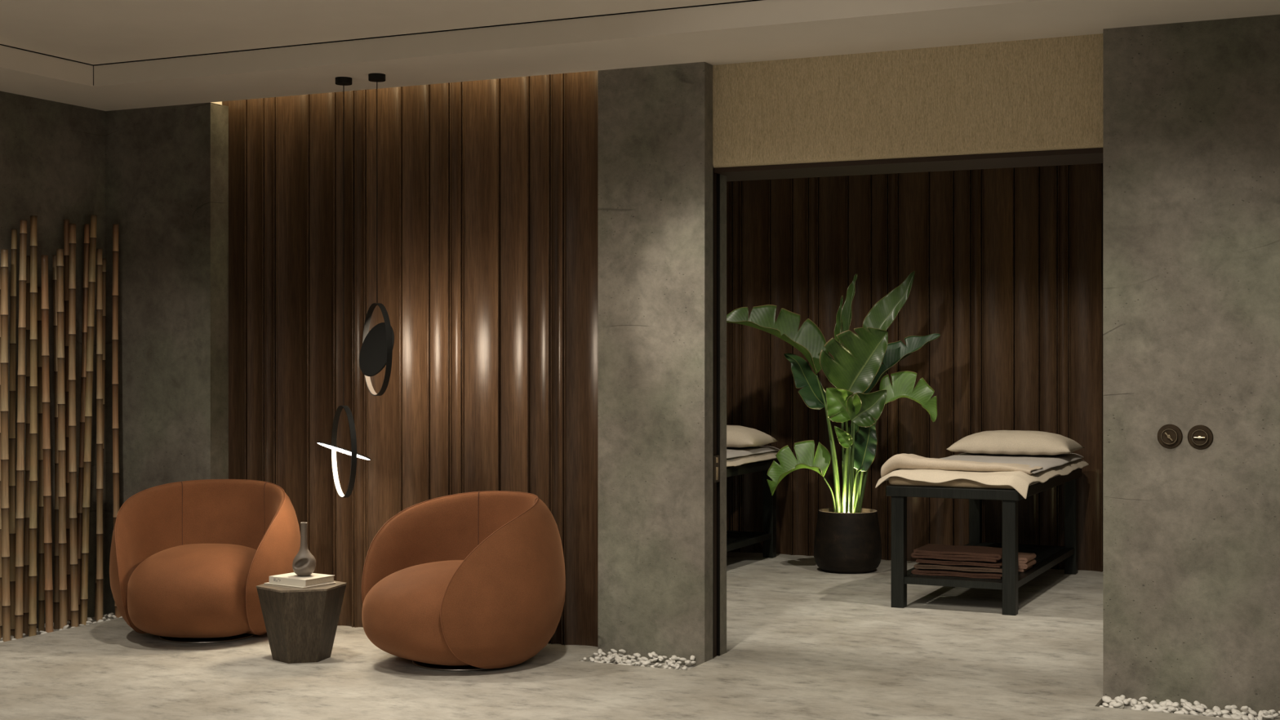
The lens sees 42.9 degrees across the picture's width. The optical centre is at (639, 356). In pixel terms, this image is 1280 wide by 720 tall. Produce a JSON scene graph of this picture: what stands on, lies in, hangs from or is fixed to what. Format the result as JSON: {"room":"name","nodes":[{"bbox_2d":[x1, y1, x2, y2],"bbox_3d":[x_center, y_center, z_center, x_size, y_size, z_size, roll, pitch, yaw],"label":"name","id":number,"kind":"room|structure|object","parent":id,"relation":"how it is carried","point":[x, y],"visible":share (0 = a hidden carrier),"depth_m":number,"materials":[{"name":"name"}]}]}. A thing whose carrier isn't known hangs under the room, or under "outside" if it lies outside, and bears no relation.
{"room":"spa waiting area","nodes":[
{"label":"spa waiting area","id":0,"kind":"room"},
{"bbox_2d":[0,91,105,635],"bbox_3d":[-5.084,0.045,4.011,0.200,2.730,11.000,0,0,25],"label":"wall","id":1,"kind":"structure","parent":0,"point":[52,153],"depth_m":8.30,"materials":[{"name":"concrete"}]},
{"bbox_2d":[105,102,228,614],"bbox_3d":[-2.439,0.055,8.649,0.697,2.710,0.360,0,0,25],"label":"wall","id":2,"kind":"structure","parent":0,"point":[166,167],"depth_m":8.46,"materials":[{"name":"concrete"}]},
{"bbox_2d":[0,551,1244,719],"bbox_3d":[0.095,1.373,4.365,13.500,0.045,16.000,0,0,25],"label":"floor","id":3,"kind":"structure","parent":0,"point":[805,641],"depth_m":6.96,"materials":[{"name":"concrete"}]},
{"bbox_2d":[0,614,118,640],"bbox_3d":[-2.989,1.367,8.021,0.223,0.017,1.238,0,0,25],"label":"gravel bed","id":4,"kind":"object","parent":3,"relation":"on","point":[106,617],"visible":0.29,"depth_m":8.22,"materials":[{"name":"gravel"}]},
{"bbox_2d":[0,266,2,639],"bbox_3d":[-3.099,0.469,7.879,0.037,1.813,0.110,0,0,-21],"label":"cane","id":5,"kind":"object","parent":4,"relation":"on","point":[1,607],"visible":0.57,"depth_m":7.86,"materials":[{"name":"wood"}]},
{"bbox_2d":[0,248,10,641],"bbox_3d":[-3.047,0.429,7.818,0.043,1.892,0.160,0,0,-27],"label":"cane","id":6,"kind":"object","parent":4,"relation":"on","point":[6,602],"visible":0.98,"depth_m":7.80,"materials":[{"name":"wood"}]},
{"bbox_2d":[8,229,17,637],"bbox_3d":[-3.069,0.375,7.974,0.036,2.000,0.113,0,0,-18],"label":"cane","id":7,"kind":"object","parent":4,"relation":"on","point":[14,232],"visible":0.9,"depth_m":7.96,"materials":[{"name":"brown"}]},
{"bbox_2d":[14,219,26,639],"bbox_3d":[-3.013,0.353,7.930,0.041,2.045,0.200,0,0,-14],"label":"cane","id":8,"kind":"object","parent":4,"relation":"on","point":[19,614],"visible":1,"depth_m":7.92,"materials":[{"name":"wood"}]},
{"bbox_2d":[22,255,30,635],"bbox_3d":[-3.025,0.438,8.045,0.039,1.874,0.136,0,0,-12],"label":"cane","id":9,"kind":"object","parent":4,"relation":"on","point":[26,546],"visible":0.84,"depth_m":8.04,"materials":[{"name":"wood"}]},
{"bbox_2d":[28,215,37,636],"bbox_3d":[-2.985,0.339,8.013,0.042,2.072,0.182,0,0,-20],"label":"cane","id":10,"kind":"object","parent":4,"relation":"on","point":[33,528],"visible":1,"depth_m":8.01,"materials":[{"name":"brown"}]},
{"bbox_2d":[37,286,44,631],"bbox_3d":[-2.987,0.513,8.128,0.034,1.724,0.111,0,0,-25],"label":"cane","id":11,"kind":"object","parent":4,"relation":"on","point":[41,550],"visible":0.91,"depth_m":8.12,"materials":[{"name":"brown"}]},
{"bbox_2d":[40,254,53,632],"bbox_3d":[-2.944,0.435,8.089,0.045,1.880,0.145,0,0,-31],"label":"cane","id":12,"kind":"object","parent":4,"relation":"on","point":[47,543],"visible":0.99,"depth_m":8.07,"materials":[{"name":"brown"}]},
{"bbox_2d":[52,254,59,629],"bbox_3d":[-2.942,0.430,8.223,0.038,1.889,0.115,0,0,-23],"label":"cane","id":13,"kind":"object","parent":4,"relation":"on","point":[56,594],"visible":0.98,"depth_m":8.21,"materials":[{"name":"wood"}]},
{"bbox_2d":[56,248,66,628],"bbox_3d":[-2.902,0.416,8.178,0.041,1.918,0.150,0,0,-27],"label":"cane","id":14,"kind":"object","parent":4,"relation":"on","point":[60,252],"visible":1,"depth_m":8.17,"materials":[{"name":"wood"}]},
{"bbox_2d":[63,219,71,625],"bbox_3d":[-2.912,0.338,8.303,0.035,2.074,0.097,0,0,-30],"label":"cane","id":15,"kind":"object","parent":4,"relation":"on","point":[66,222],"visible":0.67,"depth_m":8.30,"materials":[{"name":"brown"}]},
{"bbox_2d":[68,223,79,626],"bbox_3d":[-2.869,0.349,8.245,0.046,2.052,0.170,0,0,-25],"label":"cane","id":16,"kind":"object","parent":4,"relation":"on","point":[73,564],"visible":0.98,"depth_m":8.23,"materials":[{"name":"wood"}]},
{"bbox_2d":[76,223,89,625],"bbox_3d":[-2.866,0.344,8.370,0.037,2.061,0.210,0,0,-3],"label":"cane","id":17,"kind":"object","parent":4,"relation":"on","point":[86,227],"visible":0.88,"depth_m":8.38,"materials":[{"name":"brown"}]},
{"bbox_2d":[80,214,97,625],"bbox_3d":[-2.830,0.320,8.361,0.040,2.110,0.254,0,0,-6],"label":"cane","id":18,"kind":"object","parent":4,"relation":"on","point":[91,281],"visible":0.98,"depth_m":8.34,"materials":[{"name":"brown"}]},
{"bbox_2d":[96,248,103,622],"bbox_3d":[-2.796,0.408,8.431,0.035,1.935,0.132,0,0,-20],"label":"cane","id":19,"kind":"object","parent":4,"relation":"on","point":[100,577],"visible":0.98,"depth_m":8.42,"materials":[{"name":"wood"}]},
{"bbox_2d":[93,258,106,619],"bbox_3d":[-2.817,0.430,8.510,0.032,1.890,0.146,0,0,-3],"label":"cane","id":20,"kind":"object","parent":4,"relation":"on","point":[104,260],"visible":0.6,"depth_m":8.54,"materials":[{"name":"wood"}]},
{"bbox_2d":[111,223,121,617],"bbox_3d":[-2.740,0.341,8.532,0.048,2.068,0.066,0,0,-24],"label":"cane","id":21,"kind":"object","parent":4,"relation":"on","point":[115,427],"visible":0.77,"depth_m":8.52,"materials":[{"name":"brown"}]},
{"bbox_2d":[109,479,300,644],"bbox_3d":[-2.088,0.983,7.872,0.901,0.733,0.894,0,0,36],"label":"swivel armchair","id":22,"kind":"object","parent":3,"relation":"on","point":[188,559],"visible":0.93,"depth_m":7.68,"materials":[{"name":"orange fabric"}]},
{"bbox_2d":[256,580,346,663],"bbox_3d":[-1.511,1.185,7.280,0.374,0.331,0.393,0,0,25],"label":"side table","id":23,"kind":"object","parent":3,"relation":"on","point":[301,624],"visible":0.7,"depth_m":7.16,"materials":[{"name":"brown wood"}]},
{"bbox_2d":[263,582,336,589],"bbox_3d":[-1.517,1.015,7.276,0.251,0.008,0.202,0,0,35],"label":"magazine","id":24,"kind":"object","parent":23,"relation":"on","point":[268,583],"visible":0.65,"depth_m":7.20,"materials":[{"name":"beige paper"}]},
{"bbox_2d":[269,572,334,586],"bbox_3d":[-1.511,0.996,7.284,0.225,0.030,0.184,0,0,33],"label":"book","id":25,"kind":"object","parent":24,"relation":"on","point":[290,579],"visible":0.97,"depth_m":7.23,"materials":[{"name":"beige paper"}]},
{"bbox_2d":[292,522,315,576],"bbox_3d":[-1.500,0.861,7.280,0.104,0.238,0.100,0,0,-12],"label":"bud vase","id":26,"kind":"object","parent":25,"relation":"on","point":[304,564],"visible":1,"depth_m":7.26,"materials":[{"name":"grey ceramic"}]},
{"bbox_2d":[361,490,565,671],"bbox_3d":[-0.776,0.983,7.201,0.894,0.733,0.901,0,0,-11],"label":"swivel armchair","id":27,"kind":"object","parent":3,"relation":"on","point":[476,580],"visible":1,"depth_m":6.92,"materials":[{"name":"orange fabric"}]},
{"bbox_2d":[587,658,696,670],"bbox_3d":[0.007,1.367,7.210,0.515,0.016,0.188,0,0,25],"label":"gravel bed","id":28,"kind":"object","parent":3,"relation":"on","point":[612,662],"visible":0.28,"depth_m":7.21,"materials":[{"name":"gravel"}]},
{"bbox_2d":[642,660,650,665],"bbox_3d":[0.028,1.341,7.130,0.037,0.020,0.023,0,0,-27],"label":"pebble","id":29,"kind":"object","parent":28,"relation":"on","point":[646,662],"visible":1,"depth_m":7.12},
{"label":"pebble","id":30,"kind":"object","parent":28,"relation":"on","visible":0},
{"bbox_2d":[671,656,678,660],"bbox_3d":[0.153,1.333,7.193,0.037,0.017,0.022,0,0,-30],"label":"pebble","id":31,"kind":"object","parent":30,"relation":"on","point":[673,658],"visible":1,"depth_m":7.18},
{"label":"pebble","id":32,"kind":"object","parent":28,"relation":"on","visible":0},
{"bbox_2d":[594,656,600,661],"bbox_3d":[-0.187,1.343,7.236,0.024,0.023,0.031,0,0,31],"label":"pebble","id":33,"kind":"object","parent":32,"relation":"on","point":[597,658],"visible":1,"depth_m":7.23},
{"label":"pebble","id":34,"kind":"object","parent":28,"relation":"on","visible":0},
{"bbox_2d":[625,659,631,663],"bbox_3d":[-0.051,1.343,7.173,0.032,0.017,0.020,0,0,20],"label":"pebble","id":35,"kind":"object","parent":34,"relation":"on","point":[627,661],"visible":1,"depth_m":7.17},
{"bbox_2d":[726,458,780,558],"bbox_3d":[0.229,0.993,10.270,0.711,0.714,1.886,0,0,25],"label":"massage table","id":36,"kind":"object","parent":3,"relation":"on","point":[735,540],"visible":0.09,"depth_m":10.90,"materials":[{"name":"black wood"}]},
{"bbox_2d":[726,530,771,551],"bbox_3d":[0.229,1.202,10.270,0.651,0.035,1.816,0,0,25],"label":"shelf","id":37,"kind":"object","parent":36,"relation":"attached to","point":[735,540],"depth_m":10.71,"materials":[{"name":"black wood"}]},
{"bbox_2d":[726,450,777,466],"bbox_3d":[0.213,0.683,10.236,0.806,0.148,1.900,0,0,25],"label":"blanket","id":38,"kind":"object","parent":36,"relation":"on","point":[740,460],"visible":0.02,"depth_m":10.41,"materials":[{"name":"beige fabric"}]},
{"bbox_2d":[726,445,780,458],"bbox_3d":[0.288,0.615,10.386,0.740,0.033,1.544,0,0,25],"label":"sheet","id":39,"kind":"object","parent":38,"relation":"on","point":[731,452],"visible":0.16,"depth_m":10.55,"materials":[{"name":"fabric"}]},
{"bbox_2d":[726,425,778,448],"bbox_3d":[0.487,0.525,10.768,0.744,0.145,0.470,0,0,25],"label":"pillow","id":40,"kind":"object","parent":39,"relation":"on","point":[737,436],"visible":0.36,"depth_m":10.53,"materials":[{"name":"beige fabric"}]},
{"bbox_2d":[726,450,778,466],"bbox_3d":[0.253,0.651,10.322,0.778,0.054,1.799,0,0,25],"label":"sheet","id":41,"kind":"object","parent":36,"relation":"on","point":[733,458],"visible":0.06,"depth_m":10.19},
{"bbox_2d":[726,271,940,573],"bbox_3d":[1.190,0.403,10.265,1.403,1.894,0.464,0,0,7],"label":"potted plant","id":42,"kind":"object","parent":3,"relation":"on","point":[847,536],"visible":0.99,"depth_m":10.22,"materials":[{"name":"green plant"}]},
{"bbox_2d":[885,468,1081,615],"bbox_3d":[2.038,0.993,9.453,0.711,0.714,1.886,0,0,25],"label":"massage table","id":43,"kind":"object","parent":3,"relation":"on","point":[1047,557],"visible":0.59,"depth_m":8.74,"materials":[{"name":"black wood"}]},
{"bbox_2d":[911,568,1002,578],"bbox_3d":[1.761,1.172,8.889,0.496,0.028,0.300,0,0,25],"label":"folded towel","id":44,"kind":"object","parent":43,"relation":"on","point":[916,571],"visible":0.53,"depth_m":8.76,"materials":[{"name":"fabric"}]},
{"bbox_2d":[913,562,1002,573],"bbox_3d":[1.776,1.141,8.888,0.498,0.024,0.300,0,0,25],"label":"folded towel","id":45,"kind":"object","parent":44,"relation":"on","point":[919,566],"visible":0.51,"depth_m":8.76,"materials":[{"name":"fabric"}]},
{"bbox_2d":[915,558,1002,567],"bbox_3d":[1.773,1.113,8.894,0.469,0.024,0.300,0,0,25],"label":"folded towel","id":46,"kind":"object","parent":45,"relation":"on","point":[980,563],"visible":0.49,"depth_m":8.76,"materials":[{"name":"fabric"}]},
{"bbox_2d":[911,543,1002,562],"bbox_3d":[1.760,1.072,8.889,0.492,0.048,0.311,0,0,25],"label":"folded towel","id":47,"kind":"object","parent":46,"relation":"on","point":[957,553],"visible":0.88,"depth_m":8.79,"materials":[{"name":"fabric"}]},
{"bbox_2d":[885,461,1079,485],"bbox_3d":[2.062,0.651,9.505,0.778,0.055,1.799,0,0,25],"label":"sheet","id":48,"kind":"object","parent":43,"relation":"on","point":[1056,467],"visible":0.06,"depth_m":8.89,"materials":[{"name":"fabric"}]},
{"bbox_2d":[875,458,1088,498],"bbox_3d":[2.022,0.672,9.419,0.806,0.126,1.900,0,0,25],"label":"blanket","id":49,"kind":"object","parent":48,"relation":"on","point":[1020,481],"visible":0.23,"depth_m":8.64,"materials":[{"name":"beige fabric"}]},
{"bbox_2d":[939,452,1083,473],"bbox_3d":[2.097,0.615,9.569,0.740,0.033,1.544,0,0,25],"label":"sheet","id":50,"kind":"object","parent":49,"relation":"on","point":[1046,462],"visible":0.58,"depth_m":9.60,"materials":[{"name":"fabric"}]},
{"bbox_2d":[880,453,1042,477],"bbox_3d":[1.769,0.603,8.940,0.791,0.138,0.480,0,0,25],"label":"folded blanket","id":51,"kind":"object","parent":50,"relation":"on","point":[900,461],"visible":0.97,"depth_m":8.80,"materials":[{"name":"fabric"}]},
{"bbox_2d":[946,430,1084,455],"bbox_3d":[2.296,0.525,9.950,0.744,0.145,0.470,0,0,25],"label":"pillow","id":52,"kind":"object","parent":50,"relation":"on","point":[1024,442],"visible":1,"depth_m":9.79,"materials":[{"name":"beige fabric"}]},
{"bbox_2d":[904,542,1074,589],"bbox_3d":[2.038,1.202,9.453,0.651,0.035,1.816,0,0,25],"label":"shelf","id":53,"kind":"object","parent":43,"relation":"attached to","point":[1047,557],"depth_m":8.83,"materials":[{"name":"black wood"}]},
{"bbox_2d":[1017,552,1035,572],"bbox_3d":[2.013,1.143,9.101,0.353,0.085,0.236,0,0,25],"label":"folded towel","id":54,"kind":"object","parent":43,"relation":"on","point":[1026,561],"visible":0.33,"depth_m":8.96,"materials":[{"name":"fabric"}]},
{"bbox_2d":[1104,702,1279,719],"bbox_3d":[2.679,1.367,5.971,1.923,0.019,0.188,0,0,25],"label":"gravel bed","id":55,"kind":"object","parent":3,"relation":"on","point":[1128,706],"visible":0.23,"depth_m":6.25,"materials":[{"name":"gravel"}]},
{"bbox_2d":[1102,695,1111,702],"bbox_3d":[1.835,1.349,6.406,0.040,0.025,0.029,0,0,33],"label":"pebble","id":56,"kind":"object","parent":55,"relation":"on","point":[1105,699],"visible":0.99,"depth_m":6.40,"materials":[{"name":"stone"}]},
{"bbox_2d":[1112,702,1123,707],"bbox_3d":[1.839,1.343,6.270,0.044,0.022,0.029,0,0,-9],"label":"pebble","id":57,"kind":"object","parent":55,"relation":"on","point":[1116,704],"visible":1,"depth_m":6.26,"materials":[{"name":"stone"}]},
{"bbox_2d":[1123,698,1128,704],"bbox_3d":[1.901,1.351,6.374,0.021,0.019,0.032,0,0,25],"label":"pebble","id":58,"kind":"object","parent":55,"relation":"on","point":[1126,701],"visible":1,"depth_m":6.36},
{"bbox_2d":[1138,696,1147,702],"bbox_3d":[1.969,1.342,6.377,0.024,0.023,0.034,0,0,-32],"label":"pebble","id":59,"kind":"object","parent":55,"relation":"on","point":[1141,699],"visible":1,"depth_m":6.37,"materials":[{"name":"stone"}]},
{"bbox_2d":[1146,702,1153,707],"bbox_3d":[1.980,1.357,6.307,0.029,0.024,0.049,0,0,-28],"label":"pebble","id":60,"kind":"object","parent":55,"relation":"on","point":[1149,705],"visible":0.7,"depth_m":6.30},
{"bbox_2d":[1151,708,1163,712],"bbox_3d":[1.977,1.357,6.226,0.045,0.024,0.026,0,0,17],"label":"pebble","id":61,"kind":"object","parent":55,"relation":"on","point":[1154,709],"visible":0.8,"depth_m":6.22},
{"bbox_2d":[1157,706,1168,710],"bbox_3d":[1.999,1.346,6.229,0.041,0.015,0.025,0,0,5],"label":"pebble","id":62,"kind":"object","parent":61,"relation":"on","point":[1160,708],"visible":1,"depth_m":6.22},
{"bbox_2d":[1166,701,1173,706],"bbox_3d":[2.045,1.344,6.294,0.034,0.019,0.023,0,0,35],"label":"pebble","id":63,"kind":"object","parent":55,"relation":"on","point":[1168,704],"visible":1,"depth_m":6.29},
{"bbox_2d":[1167,706,1176,711],"bbox_3d":[2.036,1.354,6.257,0.040,0.020,0.033,0,0,-22],"label":"pebble","id":64,"kind":"object","parent":55,"relation":"on","point":[1172,708],"visible":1,"depth_m":6.25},
{"bbox_2d":[1173,710,1185,714],"bbox_3d":[2.051,1.358,6.195,0.042,0.023,0.024,0,0,35],"label":"pebble","id":65,"kind":"object","parent":55,"relation":"on","point":[1180,712],"visible":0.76,"depth_m":6.19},
{"bbox_2d":[1181,707,1189,714],"bbox_3d":[2.084,1.357,6.223,0.031,0.024,0.048,0,0,12],"label":"pebble","id":66,"kind":"object","parent":55,"relation":"on","point":[1187,712],"visible":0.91,"depth_m":6.21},
{"bbox_2d":[1182,705,1193,711],"bbox_3d":[2.088,1.341,6.206,0.027,0.022,0.046,0,0,-27],"label":"pebble","id":67,"kind":"object","parent":55,"relation":"on","point":[1186,707],"visible":1,"depth_m":6.20,"materials":[{"name":"stone"}]},
{"bbox_2d":[1184,702,1192,706],"bbox_3d":[2.121,1.348,6.298,0.029,0.020,0.039,0,0,14],"label":"pebble","id":68,"kind":"object","parent":55,"relation":"on","point":[1188,704],"visible":0.79,"depth_m":6.29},
{"bbox_2d":[1190,705,1196,711],"bbox_3d":[2.132,1.354,6.268,0.042,0.020,0.025,0,0,-44],"label":"pebble","id":69,"kind":"object","parent":55,"relation":"on","point":[1193,707],"visible":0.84,"depth_m":6.26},
{"label":"pebble","id":70,"kind":"object","parent":69,"relation":"on","visible":0},
{"bbox_2d":[1193,700,1199,706],"bbox_3d":[2.148,1.340,6.286,0.025,0.020,0.032,0,0,11],"label":"pebble","id":71,"kind":"object","parent":70,"relation":"on","point":[1196,703],"visible":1,"depth_m":6.28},
{"bbox_2d":[1189,711,1199,715],"bbox_3d":[2.097,1.355,6.165,0.038,0.029,0.029,0,0,35],"label":"pebble","id":72,"kind":"object","parent":55,"relation":"on","point":[1192,713],"visible":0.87,"depth_m":6.16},
{"bbox_2d":[1195,706,1204,712],"bbox_3d":[2.147,1.356,6.250,0.036,0.019,0.030,0,0,34],"label":"pebble","id":73,"kind":"object","parent":55,"relation":"on","point":[1199,709],"visible":1,"depth_m":6.24,"materials":[{"name":"stone"}]},
{"bbox_2d":[1205,711,1213,716],"bbox_3d":[2.160,1.354,6.160,0.039,0.019,0.023,0,0,-12],"label":"pebble","id":74,"kind":"object","parent":55,"relation":"on","point":[1209,714],"visible":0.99,"depth_m":6.15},
{"bbox_2d":[1212,706,1220,711],"bbox_3d":[2.206,1.350,6.234,0.028,0.020,0.034,0,0,-10],"label":"pebble","id":75,"kind":"object","parent":55,"relation":"on","point":[1215,708],"visible":0.94,"depth_m":6.23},
{"bbox_2d":[1213,711,1222,716],"bbox_3d":[2.186,1.355,6.169,0.026,0.025,0.036,0,0,-22],"label":"pebble","id":76,"kind":"object","parent":55,"relation":"on","point":[1219,713],"visible":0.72,"depth_m":6.16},
{"bbox_2d":[1220,709,1229,715],"bbox_3d":[2.226,1.358,6.214,0.027,0.022,0.041,0,0,-40],"label":"pebble","id":77,"kind":"object","parent":55,"relation":"on","point":[1224,712],"visible":0.73,"depth_m":6.20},
{"bbox_2d":[1222,714,1232,718],"bbox_3d":[2.203,1.354,6.109,0.027,0.018,0.044,0,0,-24],"label":"pebble","id":78,"kind":"object","parent":55,"relation":"on","point":[1226,716],"visible":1,"depth_m":6.11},
{"bbox_2d":[1224,705,1231,712],"bbox_3d":[2.257,1.349,6.237,0.046,0.030,0.029,0,0,-36],"label":"pebble","id":79,"kind":"object","parent":55,"relation":"on","point":[1228,708],"visible":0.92,"depth_m":6.22,"materials":[{"name":"stone"}]},
{"bbox_2d":[1231,708,1240,714],"bbox_3d":[2.264,1.353,6.184,0.034,0.026,0.045,0,0,-5],"label":"pebble","id":80,"kind":"object","parent":55,"relation":"on","point":[1233,711],"visible":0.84,"depth_m":6.18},
{"bbox_2d":[1232,715,1242,719],"bbox_3d":[2.232,1.355,6.090,0.036,0.017,0.029,0,0,-35],"label":"pebble","id":81,"kind":"object","parent":55,"relation":"on","point":[1236,717],"visible":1,"depth_m":6.08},
{"bbox_2d":[1241,715,1248,719],"bbox_3d":[2.263,1.358,6.100,0.024,0.026,0.038,0,0,-43],"label":"pebble","id":82,"kind":"object","parent":55,"relation":"on","point":[1243,717],"visible":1,"depth_m":6.09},
{"bbox_2d":[1248,713,1254,719],"bbox_3d":[2.279,1.346,6.075,0.024,0.023,0.035,0,0,1],"label":"pebble","id":83,"kind":"object","parent":55,"relation":"on","point":[1251,717],"visible":1,"depth_m":6.07,"materials":[{"name":"stone"}]},
{"bbox_2d":[1247,709,1257,715],"bbox_3d":[2.325,1.354,6.190,0.035,0.021,0.030,0,0,-2],"label":"pebble","id":84,"kind":"object","parent":55,"relation":"on","point":[1253,713],"visible":0.92,"depth_m":6.18,"materials":[{"name":"stone"}]},
{"bbox_2d":[1257,710,1263,718],"bbox_3d":[2.353,1.355,6.165,0.025,0.027,0.040,0,0,25],"label":"pebble","id":85,"kind":"object","parent":55,"relation":"on","point":[1260,712],"visible":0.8,"depth_m":6.16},
{"bbox_2d":[1261,714,1274,718],"bbox_3d":[2.358,1.351,6.119,0.046,0.015,0.028,0,0,13],"label":"pebble","id":86,"kind":"object","parent":55,"relation":"on","point":[1268,716],"visible":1,"depth_m":6.11,"materials":[{"name":"stone"}]},
{"label":"pebble","id":87,"kind":"object","parent":55,"relation":"on","visible":0},
{"bbox_2d":[1133,704,1144,709],"bbox_3d":[1.912,1.344,6.243,0.037,0.020,0.024,0,0,34],"label":"pebble","id":88,"kind":"object","parent":87,"relation":"on","point":[1140,706],"visible":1,"depth_m":6.24,"materials":[{"name":"stone"}]},
{"label":"pebble","id":89,"kind":"object","parent":55,"relation":"on","visible":0},
{"bbox_2d":[1171,702,1179,706],"bbox_3d":[2.061,1.342,6.273,0.027,0.022,0.035,0,0,-31],"label":"pebble","id":90,"kind":"object","parent":89,"relation":"on","point":[1175,704],"visible":1,"depth_m":6.26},
{"label":"pebble","id":91,"kind":"object","parent":55,"relation":"on","visible":0},
{"bbox_2d":[1114,696,1124,701],"bbox_3d":[1.879,1.344,6.382,0.041,0.025,0.032,0,0,20],"label":"pebble","id":92,"kind":"object","parent":91,"relation":"on","point":[1118,697],"visible":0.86,"depth_m":6.37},
{"label":"pebble","id":93,"kind":"object","parent":55,"relation":"on","visible":0},
{"bbox_2d":[1180,698,1187,703],"bbox_3d":[2.112,1.341,6.322,0.030,0.025,0.027,0,0,-15],"label":"pebble","id":94,"kind":"object","parent":93,"relation":"on","point":[1182,700],"visible":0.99,"depth_m":6.31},
{"label":"pebble","id":95,"kind":"object","parent":55,"relation":"on","visible":0},
{"bbox_2d":[1130,698,1137,705],"bbox_3d":[1.919,1.341,6.324,0.027,0.022,0.041,0,0,16],"label":"pebble","id":96,"kind":"object","parent":95,"relation":"on","point":[1133,701],"visible":0.94,"depth_m":6.31,"materials":[{"name":"stone"}]},
{"label":"pebble","id":97,"kind":"object","parent":55,"relation":"on","visible":0},
{"bbox_2d":[1159,700,1168,705],"bbox_3d":[2.030,1.345,6.304,0.043,0.023,0.026,0,0,-15],"label":"pebble","id":98,"kind":"object","parent":97,"relation":"on","point":[1166,701],"visible":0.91,"depth_m":6.30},
{"bbox_3d":[1.865,1.357,6.328,0.029,0.019,0.046,20,32,26],"label":"pebble","id":99,"kind":"object","parent":55,"relation":"on","visible":0},
{"bbox_2d":[1115,697,1124,704],"bbox_3d":[1.864,1.341,6.334,0.026,0.022,0.038,0,0,-21],"label":"pebble","id":100,"kind":"object","parent":99,"relation":"on","point":[1118,700],"visible":0.93,"depth_m":6.33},
{"label":"pebble","id":101,"kind":"object","parent":55,"relation":"on","visible":0},
{"bbox_2d":[1152,703,1162,708],"bbox_3d":[1.984,1.341,6.242,0.039,0.020,0.027,0,0,14],"label":"pebble","id":102,"kind":"object","parent":101,"relation":"on","point":[1156,706],"visible":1,"depth_m":6.23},
{"bbox_2d":[0,0,1279,111],"bbox_3d":[0.774,-1.475,3.334,11.400,0.350,14.700,0,0,25],"label":"ceiling","id":103,"kind":"structure","parent":0,"point":[92,32],"depth_m":6.83,"materials":[{"name":"paint"}]},
{"bbox_2d":[316,76,370,497],"bbox_3d":[-1.383,-0.321,7.609,0.378,1.959,0.249,0,0,35],"label":"pendant lamp","id":104,"kind":"object","parent":103,"relation":"hanging from","point":[342,81],"visible":1,"depth_m":7.61,"materials":[{"name":"black metal"}]},
{"bbox_2d":[318,443,369,460],"bbox_3d":[-1.383,0.444,7.609,0.249,0.088,0.244,0,0,25],"label":"diffuser","id":105,"kind":"object","parent":104,"relation":"attached to","point":[331,446],"depth_m":7.58,"materials":[{"name":"beige"}]},
{"bbox_2d":[359,72,394,395],"bbox_3d":[-1.215,-0.559,7.511,0.094,1.482,0.427,0,0,-32],"label":"pendant lamp","id":106,"kind":"object","parent":103,"relation":"hanging from","point":[376,349],"visible":1,"depth_m":7.50,"materials":[{"name":"black metal"}]},
{"bbox_2d":[0,0,760,85],"bbox_3d":[0.110,-1.355,1.058,10.690,0.100,10.012,0,0,25],"label":"trim","id":107,"kind":"structure","parent":103,"relation":"attached to","point":[748,0],"depth_m":7.12,"materials":[{"name":"black"}]},
{"bbox_2d":[222,33,1102,647],"bbox_3d":[-0.093,-0.065,7.658,4.507,2.850,0.345,0,0,25],"label":"wall","id":108,"kind":"structure","parent":0,"point":[487,190],"depth_m":7.85,"materials":[{"name":"brown wood"}]},
{"bbox_2d":[714,147,1102,181],"bbox_3d":[1.073,-1.061,7.147,1.962,0.478,0.370,0,0,25],"label":"trim","id":109,"kind":"structure","parent":108,"relation":"attached to","point":[1094,155],"depth_m":7.04,"materials":[{"name":"black"}]},
{"bbox_2d":[598,62,726,666],"bbox_3d":[0.102,0.055,7.415,0.525,2.710,0.260,0,0,25],"label":"wall","id":110,"kind":"structure","parent":0,"point":[655,166],"depth_m":7.29,"materials":[{"name":"concrete"}]},
{"bbox_2d":[712,168,719,658],"bbox_3d":[0.321,0.255,7.322,0.050,2.190,0.079,0,0,25],"label":"trim","id":111,"kind":"structure","parent":110,"relation":"attached to","point":[717,175],"depth_m":7.34,"materials":[{"name":"black"}]},
{"bbox_2d":[726,163,1102,572],"bbox_3d":[1.561,0.030,10.853,4.300,2.660,0.065,0,0,25],"label":"wall","id":112,"kind":"structure","parent":0,"point":[1006,263],"depth_m":10.67,"materials":[{"name":"brown wood"}]},
{"bbox_2d":[1102,14,1279,715],"bbox_3d":[3.868,0.045,5.790,4.253,2.730,0.480,0,0,25],"label":"wall","id":113,"kind":"structure","parent":0,"point":[1191,110],"depth_m":6.33,"materials":[{"name":"concrete"}]},
{"bbox_2d":[1157,424,1182,448],"bbox_3d":[2.061,0.312,6.343,0.095,0.095,0.037,0,0,25],"label":"switch","id":114,"kind":"object","parent":113,"relation":"attached to","point":[1169,436],"visible":1,"depth_m":6.34,"materials":[{"name":"brown metal"}]},
{"bbox_2d":[1187,425,1213,449],"bbox_3d":[2.163,0.313,6.296,0.095,0.095,0.037,0,0,25],"label":"switch","id":115,"kind":"object","parent":113,"relation":"attached to","point":[1199,437],"visible":1,"depth_m":6.30,"materials":[{"name":"brown metal"}]},
{"label":"pebble","id":116,"kind":"object","parent":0,"visible":0},
{"bbox_2d":[618,648,626,653],"bbox_3d":[-0.079,1.326,7.324,0.035,0.020,0.021,0,0,-36],"label":"pebble","id":117,"kind":"object","parent":116,"relation":"on","point":[621,651],"visible":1,"depth_m":7.32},
{"label":"pebble","id":118,"kind":"object","parent":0,"visible":0},
{"bbox_2d":[1240,706,1248,711],"bbox_3d":[2.291,1.335,6.173,0.026,0.025,0.039,0,0,2],"label":"pebble","id":119,"kind":"object","parent":118,"relation":"on","point":[1244,708],"visible":1,"depth_m":6.16,"materials":[{"name":"stone"}]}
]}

